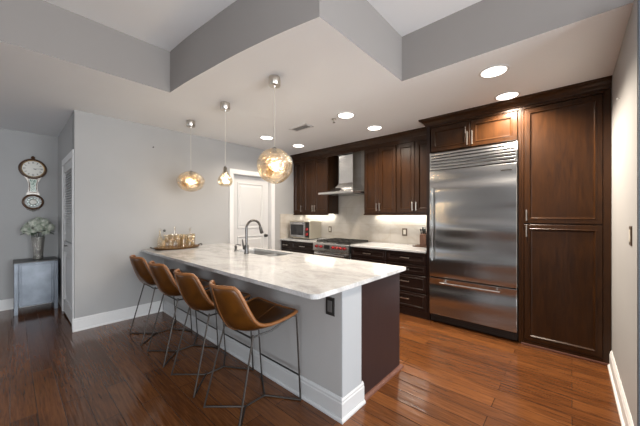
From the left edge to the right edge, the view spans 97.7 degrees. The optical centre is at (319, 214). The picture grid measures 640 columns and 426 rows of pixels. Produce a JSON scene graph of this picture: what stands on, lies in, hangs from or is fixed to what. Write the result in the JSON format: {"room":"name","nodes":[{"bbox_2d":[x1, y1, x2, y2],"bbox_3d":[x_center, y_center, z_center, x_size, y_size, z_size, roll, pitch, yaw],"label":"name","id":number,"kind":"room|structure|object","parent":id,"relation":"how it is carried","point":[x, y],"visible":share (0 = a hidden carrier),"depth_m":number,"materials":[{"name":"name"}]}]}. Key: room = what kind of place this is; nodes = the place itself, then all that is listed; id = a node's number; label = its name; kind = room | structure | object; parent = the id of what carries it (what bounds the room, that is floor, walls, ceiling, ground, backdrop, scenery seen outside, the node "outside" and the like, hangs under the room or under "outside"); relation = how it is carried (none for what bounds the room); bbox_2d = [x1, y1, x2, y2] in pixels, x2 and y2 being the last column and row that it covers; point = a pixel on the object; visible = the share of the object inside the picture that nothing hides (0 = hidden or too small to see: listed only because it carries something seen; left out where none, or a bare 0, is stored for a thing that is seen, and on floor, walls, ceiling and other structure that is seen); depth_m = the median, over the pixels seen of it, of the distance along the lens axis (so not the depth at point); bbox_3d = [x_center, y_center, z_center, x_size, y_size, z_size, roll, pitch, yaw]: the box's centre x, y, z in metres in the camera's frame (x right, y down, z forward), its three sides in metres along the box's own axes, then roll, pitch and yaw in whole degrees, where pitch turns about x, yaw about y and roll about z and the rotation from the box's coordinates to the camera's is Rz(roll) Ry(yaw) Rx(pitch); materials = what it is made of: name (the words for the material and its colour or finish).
{"room":"kitchen","nodes":[
{"label":"kitchen","id":0,"kind":"room"},
{"bbox_2d":[0,128,57,299],"bbox_3d":[-4.389,0.065,4.227,0.120,2.590,8.400,0,0,42],"label":"wall","id":1,"kind":"structure","parent":0,"point":[15,146],"depth_m":4.10,"materials":[{"name":"paint"}]},
{"bbox_2d":[0,298,50,310],"bbox_3d":[-4.969,1.285,3.473,0.028,0.150,2.505,0,0,42],"label":"baseboard","id":2,"kind":"structure","parent":1,"relation":"attached to","point":[7,304],"depth_m":4.01,"materials":[{"name":"paint"}]},
{"bbox_2d":[18,156,46,211],"bbox_3d":[-4.306,-0.468,4.195,0.044,0.839,0.304,0,0,42],"label":"wall clock","id":3,"kind":"object","parent":1,"relation":"attached to","point":[33,170],"visible":1,"depth_m":4.18,"materials":[{"name":"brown wood"}]},
{"bbox_2d":[58,113,72,307],"bbox_3d":[-3.506,0.065,3.922,1.600,2.590,0.120,0,0,42],"label":"wall","id":4,"kind":"structure","parent":0,"point":[65,138],"depth_m":4.09,"materials":[{"name":"paint"}]},
{"bbox_2d":[62,149,73,323],"bbox_3d":[-3.264,0.292,3.675,1.040,2.135,0.143,0,0,42],"label":"door","id":5,"kind":"structure","parent":4,"relation":"in","point":[68,161],"depth_m":3.67,"materials":[{"name":"paint"}]},
{"bbox_2d":[73,110,303,317],"bbox_3d":[-1.614,0.065,4.757,0.152,2.590,3.895,0,0,42],"label":"wall","id":6,"kind":"structure","parent":0,"point":[126,189],"depth_m":3.75,"materials":[{"name":"paint"}]},
{"bbox_2d":[72,301,162,331],"bbox_3d":[-2.551,1.285,3.601,0.028,0.150,0.963,0,0,42],"label":"baseboard","id":7,"kind":"structure","parent":6,"relation":"attached to","point":[91,321],"depth_m":3.53,"materials":[{"name":"paint"}]},
{"bbox_2d":[229,168,274,250],"bbox_3d":[-1.260,0.285,5.141,0.153,2.150,0.970,0,0,42],"label":"door","id":8,"kind":"structure","parent":6,"relation":"in","point":[251,197],"depth_m":5.16,"materials":[{"name":"paint"}]},
{"bbox_2d":[44,0,481,50],"bbox_3d":[-0.627,-1.680,0.835,10.250,0.080,8.400,0,0,42],"label":"ceiling","id":9,"kind":"structure","parent":0,"point":[164,24],"depth_m":2.26,"materials":[{"name":"paint"}]},
{"bbox_2d":[0,302,620,425],"bbox_3d":[-0.661,1.390,0.798,10.250,0.060,8.500,0,0,42],"label":"floor","id":10,"kind":"structure","parent":0,"point":[51,374],"depth_m":2.27,"materials":[{"name":"brown wood"}]},
{"bbox_2d":[13,256,58,315],"bbox_3d":[-4.131,1.002,4.064,0.441,0.715,0.451,0,0,42],"label":"side table","id":11,"kind":"object","parent":10,"relation":"on","point":[35,281],"visible":0.99,"depth_m":3.92,"materials":[{"name":"grey paint"}]},
{"bbox_2d":[31,236,44,259],"bbox_3d":[-4.101,0.481,4.068,0.148,0.326,0.148,0,0,42],"label":"flower vase","id":12,"kind":"object","parent":11,"relation":"on","point":[43,241],"visible":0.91,"depth_m":4.06,"materials":[{"name":"clear glass"}]},
{"bbox_2d":[20,217,54,254],"bbox_3d":[-4.077,0.300,4.048,0.347,0.550,0.341,0,0,13],"label":"flower bouquet","id":13,"kind":"object","parent":12,"relation":"in","point":[42,225],"visible":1,"depth_m":4.03,"materials":[{"name":"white plant"}]},
{"bbox_2d":[129,255,191,345],"bbox_3d":[-1.863,0.918,3.227,0.518,0.945,0.569,0,0,42],"label":"bar stool","id":14,"kind":"object","parent":10,"relation":"on","point":[140,266],"visible":0.6,"depth_m":3.02,"materials":[{"name":"leather"}]},
{"bbox_2d":[147,261,218,367],"bbox_3d":[-1.403,0.918,2.812,0.518,0.945,0.569,0,0,42],"label":"bar stool","id":15,"kind":"object","parent":10,"relation":"on","point":[162,276],"visible":0.72,"depth_m":2.60,"materials":[{"name":"leather"}]},
{"bbox_2d":[171,269,253,397],"bbox_3d":[-0.946,0.918,2.400,0.518,0.945,0.569,0,0,42],"label":"bar stool","id":16,"kind":"object","parent":10,"relation":"on","point":[190,287],"visible":0.77,"depth_m":2.19,"materials":[{"name":"leather"}]},
{"bbox_2d":[203,280,300,425],"bbox_3d":[-0.504,0.918,2.002,0.518,0.945,0.569,0,0,42],"label":"bar stool","id":17,"kind":"object","parent":10,"relation":"on","point":[257,313],"visible":0.99,"depth_m":1.86,"materials":[{"name":"leather"}]},
{"bbox_2d":[163,258,402,423],"bbox_3d":[-0.743,0.929,3.227,3.212,0.862,0.911,0,0,42],"label":"kitchen island","id":18,"kind":"object","parent":10,"relation":"on","point":[345,358],"visible":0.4,"depth_m":2.14,"materials":[{"name":"paint"}]},
{"bbox_2d":[141,243,405,299],"bbox_3d":[-0.816,0.482,3.146,3.210,0.030,1.210,0,0,42],"label":"island countertop","id":19,"kind":"structure","parent":18,"relation":"on","point":[309,276],"depth_m":2.49,"materials":[{"name":"stone"}]},
{"bbox_2d":[150,243,201,249],"bbox_3d":[-1.994,0.442,3.912,0.343,0.045,0.689,0,0,42],"label":"serving tray","id":20,"kind":"object","parent":19,"relation":"on","point":[196,245],"visible":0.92,"depth_m":3.88,"materials":[{"name":"gold metal"}]},
{"bbox_2d":[242,219,262,253],"bbox_3d":[-0.830,0.259,3.458,0.110,0.416,0.275,0,0,42],"label":"faucet","id":21,"kind":"object","parent":19,"relation":"on","point":[246,246],"visible":0.98,"depth_m":3.36,"materials":[{"name":"grey metal"}]},
{"bbox_2d":[249,250,283,256],"bbox_3d":[-0.731,0.597,3.527,0.846,0.196,0.368,0,0,42],"label":"sink","id":22,"kind":"object","parent":19,"relation":"in","point":[269,254],"visible":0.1,"depth_m":3.76,"materials":[{"name":"silver metal"}]},
{"bbox_2d":[326,296,334,316],"bbox_3d":[0.068,0.625,1.915,0.078,0.125,0.008,0,0,42],"label":"wall outlet","id":23,"kind":"object","parent":18,"relation":"attached to","point":[330,302],"visible":0.93,"depth_m":1.91,"materials":[{"name":"black plastic"}]},
{"bbox_2d":[282,240,314,254],"bbox_3d":[-0.226,0.929,5.487,0.916,0.862,0.680,0,0,42],"label":"base cabinet","id":24,"kind":"object","parent":10,"relation":"on","point":[291,246],"visible":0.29,"depth_m":5.25,"materials":[{"name":"brown wood"}]},
{"bbox_2d":[280,238,329,242],"bbox_3d":[-0.224,0.482,5.494,0.924,0.030,0.670,0,0,42],"label":"countertop","id":25,"kind":"structure","parent":24,"relation":"on","point":[285,239],"depth_m":5.33,"materials":[{"name":"stone"}]},
{"bbox_2d":[290,221,320,239],"bbox_3d":[-0.302,0.290,5.522,0.555,0.351,0.382,0,0,42],"label":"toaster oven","id":26,"kind":"object","parent":25,"relation":"on","point":[308,230],"visible":1,"depth_m":5.37,"materials":[{"name":"silver metal"}]},
{"bbox_2d":[313,238,367,258],"bbox_3d":[0.383,0.899,4.895,0.769,0.922,0.740,0,0,42],"label":"range","id":27,"kind":"object","parent":10,"relation":"on","point":[332,247],"visible":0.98,"depth_m":4.67,"materials":[{"name":"grey metal"}]},
{"bbox_2d":[316,241,365,244],"bbox_3d":[0.398,0.471,4.912,0.745,0.008,0.570,0,0,42],"label":"cooktop","id":28,"kind":"object","parent":27,"relation":"in","point":[334,242],"depth_m":4.66,"materials":[{"name":"grey metal"}]},
{"bbox_2d":[351,247,386,263],"bbox_3d":[0.922,0.929,4.453,0.614,0.862,0.680,0,0,42],"label":"base cabinet","id":29,"kind":"object","parent":10,"relation":"on","point":[357,253],"visible":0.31,"depth_m":4.21,"materials":[{"name":"brown wood"}]},
{"bbox_2d":[350,242,426,252],"bbox_3d":[1.143,0.482,4.261,1.201,0.030,0.670,0,0,42],"label":"countertop","id":30,"kind":"structure","parent":29,"relation":"on","point":[374,245],"depth_m":4.14,"materials":[{"name":"stone"}]},
{"bbox_3d":[1.535,0.459,4.137,0.260,0.015,0.200,0,0,42],"label":"cutting board","id":31,"kind":"object","parent":30,"relation":"on","visible":0},
{"bbox_2d":[420,227,426,245],"bbox_3d":[1.547,0.314,4.142,0.090,0.275,0.155,0,0,42],"label":"knife block","id":32,"kind":"object","parent":31,"relation":"on","point":[423,235],"visible":0.96,"depth_m":4.10,"materials":[{"name":"brown wood"}]},
{"bbox_2d":[386,250,426,319],"bbox_3d":[1.369,0.929,4.050,0.582,0.862,0.680,0,0,42],"label":"base cabinet","id":33,"kind":"object","parent":10,"relation":"on","point":[413,281],"visible":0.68,"depth_m":3.76,"materials":[{"name":"brown wood"}]},
{"bbox_2d":[427,107,520,342],"bbox_3d":[1.970,0.110,3.531,1.002,2.500,0.645,0,0,42],"label":"frame","id":34,"kind":"object","parent":10,"relation":"on","point":[428,128],"visible":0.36,"depth_m":3.60,"materials":[{"name":"brown wood"}]},
{"bbox_2d":[430,141,518,340],"bbox_3d":[1.921,0.277,3.457,0.927,2.126,0.692,0,0,42],"label":"refrigerator","id":35,"kind":"object","parent":10,"relation":"on","point":[474,192],"visible":1,"depth_m":3.21,"materials":[{"name":"grey metal"}]},
{"bbox_2d":[521,89,610,364],"bbox_3d":[2.577,0.111,2.959,0.660,2.498,0.682,0,0,42],"label":"pantry cabinet","id":36,"kind":"object","parent":10,"relation":"on","point":[566,142],"visible":0.92,"depth_m":2.72,"materials":[{"name":"brown wood"}]},
{"bbox_2d":[0,0,633,154],"bbox_3d":[-0.627,-1.435,0.835,10.250,0.410,8.400,0,0,42],"label":"ceiling","id":37,"kind":"structure","parent":0,"point":[330,58],"depth_m":2.43,"materials":[{"name":"paint"}]},
{"bbox_2d":[176,120,204,191],"bbox_3d":[-1.694,-0.768,3.660,0.336,0.922,0.338,0,0,42],"label":"pendant lamp","id":38,"kind":"object","parent":37,"relation":"hanging from","point":[189,123],"visible":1,"depth_m":3.62,"materials":[{"name":"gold metal"}]},
{"bbox_2d":[218,101,232,186],"bbox_3d":[-1.042,-0.772,3.073,0.154,0.913,0.154,0,0,42],"label":"pendant lamp","id":39,"kind":"object","parent":37,"relation":"hanging from","point":[224,106],"visible":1,"depth_m":3.06,"materials":[{"name":"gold metal"}]},
{"bbox_2d":[259,136,273,139],"bbox_3d":[-0.846,-1.225,4.438,0.228,0.010,0.228,0,0,42],"label":"recessed light","id":40,"kind":"object","parent":37,"relation":"in","point":[260,137],"visible":1,"depth_m":4.42,"materials":[{"name":"white plastic"}]},
{"bbox_2d":[257,75,291,183],"bbox_3d":[-0.406,-0.756,2.501,0.316,0.947,0.316,0,0,42],"label":"pendant lamp","id":41,"kind":"object","parent":37,"relation":"hanging from","point":[274,80],"visible":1,"depth_m":2.46,"materials":[{"name":"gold metal"}]},
{"bbox_2d":[292,144,304,147],"bbox_3d":[-0.384,-1.225,4.951,0.228,0.010,0.228,0,0,42],"label":"recessed light","id":42,"kind":"object","parent":37,"relation":"in","point":[293,145],"visible":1,"depth_m":4.93,"materials":[{"name":"white plastic"}]},
{"bbox_2d":[289,124,313,131],"bbox_3d":[-0.267,-1.225,3.930,0.340,0.010,0.160,0,0,42],"label":"ceiling vent","id":43,"kind":"object","parent":37,"relation":"in","point":[304,126],"visible":1,"depth_m":3.92,"materials":[{"name":"white plastic"}]},
{"bbox_2d":[337,112,354,118],"bbox_3d":[0.320,-1.225,3.441,0.228,0.010,0.228,0,0,42],"label":"recessed light","id":44,"kind":"object","parent":37,"relation":"in","point":[343,115],"visible":1,"depth_m":3.44,"materials":[{"name":"white plastic"}]},
{"bbox_2d":[366,125,382,130],"bbox_3d":[0.768,-1.225,3.939,0.228,0.010,0.228,0,0,42],"label":"recessed light","id":45,"kind":"object","parent":37,"relation":"in","point":[373,127],"visible":1,"depth_m":3.91,"materials":[{"name":"white plastic"}]},
{"bbox_2d":[479,64,509,77],"bbox_3d":[1.486,-1.225,2.390,0.228,0.010,0.228,0,0,42],"label":"recessed light","id":46,"kind":"object","parent":37,"relation":"in","point":[493,71],"visible":1,"depth_m":2.39,"materials":[{"name":"white plastic"}]},
{"bbox_2d":[494,91,520,100],"bbox_3d":[1.928,-1.225,2.880,0.228,0.010,0.228,0,0,42],"label":"recessed light","id":47,"kind":"object","parent":37,"relation":"in","point":[508,95],"visible":1,"depth_m":2.87,"materials":[{"name":"white plastic"}]},
{"bbox_2d":[304,151,426,244],"bbox_3d":[2.783,0.065,3.325,8.320,2.590,0.134,0,0,42],"label":"wall","id":48,"kind":"structure","parent":0,"point":[351,222],"depth_m":5.04,"materials":[{"name":"tile"}]},
{"bbox_2d":[293,162,303,214],"bbox_3d":[-0.354,-0.569,5.825,0.283,1.142,0.350,0,0,42],"label":"upper cabinet","id":49,"kind":"object","parent":48,"relation":"attached to","point":[298,167],"visible":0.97,"depth_m":5.73,"materials":[{"name":"brown wood"}]},
{"bbox_2d":[303,156,337,214],"bbox_3d":[-0.003,-0.569,5.509,0.658,1.142,0.350,0,0,42],"label":"upper cabinet","id":50,"kind":"object","parent":48,"relation":"attached to","point":[319,175],"visible":1,"depth_m":5.36,"materials":[{"name":"brown wood"}]},
{"bbox_2d":[318,151,363,195],"bbox_3d":[0.447,-0.790,4.942,0.755,0.869,0.589,0,0,42],"label":"range hood","id":51,"kind":"object","parent":48,"relation":"attached to","point":[349,184],"visible":0.82,"depth_m":4.94,"materials":[{"name":"silver metal"}]},
{"bbox_2d":[364,145,396,214],"bbox_3d":[1.039,-0.569,4.569,0.588,1.142,0.350,0,0,42],"label":"upper cabinet","id":52,"kind":"object","parent":48,"relation":"attached to","point":[380,164],"visible":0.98,"depth_m":4.45,"materials":[{"name":"brown wood"}]},
{"bbox_2d":[290,127,426,162],"bbox_3d":[0.505,-1.153,4.833,2.914,0.152,0.105,0,0,42],"label":"trim","id":53,"kind":"structure","parent":52,"relation":"attached to","point":[417,134],"depth_m":4.60,"materials":[{"name":"brown wood"}]},
{"bbox_2d":[402,228,406,235],"bbox_3d":[1.365,0.275,4.508,0.085,0.120,0.008,0,0,42],"label":"wall outlet","id":54,"kind":"object","parent":48,"relation":"attached to","point":[404,230],"visible":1,"depth_m":4.51,"materials":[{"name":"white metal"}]},
{"bbox_2d":[396,139,426,214],"bbox_3d":[1.479,-0.569,4.173,0.588,1.142,0.350,0,0,42],"label":"upper cabinet","id":55,"kind":"object","parent":48,"relation":"attached to","point":[411,156],"visible":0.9,"depth_m":4.10,"materials":[{"name":"brown wood"}]},
{"bbox_2d":[430,108,518,153],"bbox_3d":[1.968,-0.967,3.510,0.931,0.343,0.680,0,0,42],"label":"upper cabinet","id":56,"kind":"object","parent":48,"relation":"attached to","point":[499,127],"visible":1,"depth_m":3.24,"materials":[{"name":"brown wood"}]},
{"bbox_2d":[419,75,611,127],"bbox_3d":[2.032,-1.185,3.160,1.740,0.089,0.325,0,0,42],"label":"trim","id":57,"kind":"structure","parent":56,"relation":"attached to","point":[603,83],"depth_m":2.90,"materials":[{"name":"brown wood"}]},
{"bbox_2d":[611,0,637,425],"bbox_3d":[2.452,0.065,2.219,0.140,2.590,1.980,0,0,42],"label":"wall","id":58,"kind":"structure","parent":0,"point":[624,111],"depth_m":1.86,"materials":[{"name":"paint"}]},
{"bbox_2d":[607,350,633,425],"bbox_3d":[2.161,1.285,2.022,0.028,0.150,1.298,0,0,42],"label":"baseboard","id":59,"kind":"structure","parent":58,"relation":"attached to","point":[621,402],"depth_m":1.98,"materials":[{"name":"paint"}]},
{"bbox_2d":[629,226,631,245],"bbox_3d":[1.868,0.125,1.682,0.008,0.118,0.075,0,0,42],"label":"light switch","id":60,"kind":"object","parent":58,"relation":"attached to","point":[630,227],"visible":1,"depth_m":1.67,"materials":[{"name":"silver metal"}]},
{"bbox_2d":[638,0,639,425],"bbox_3d":[1.791,0.065,1.468,0.156,2.590,0.020,0,0,42],"label":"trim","id":61,"kind":"structure","parent":58,"relation":"attached to","point":[638,0],"depth_m":1.52,"materials":[{"name":"paint"}]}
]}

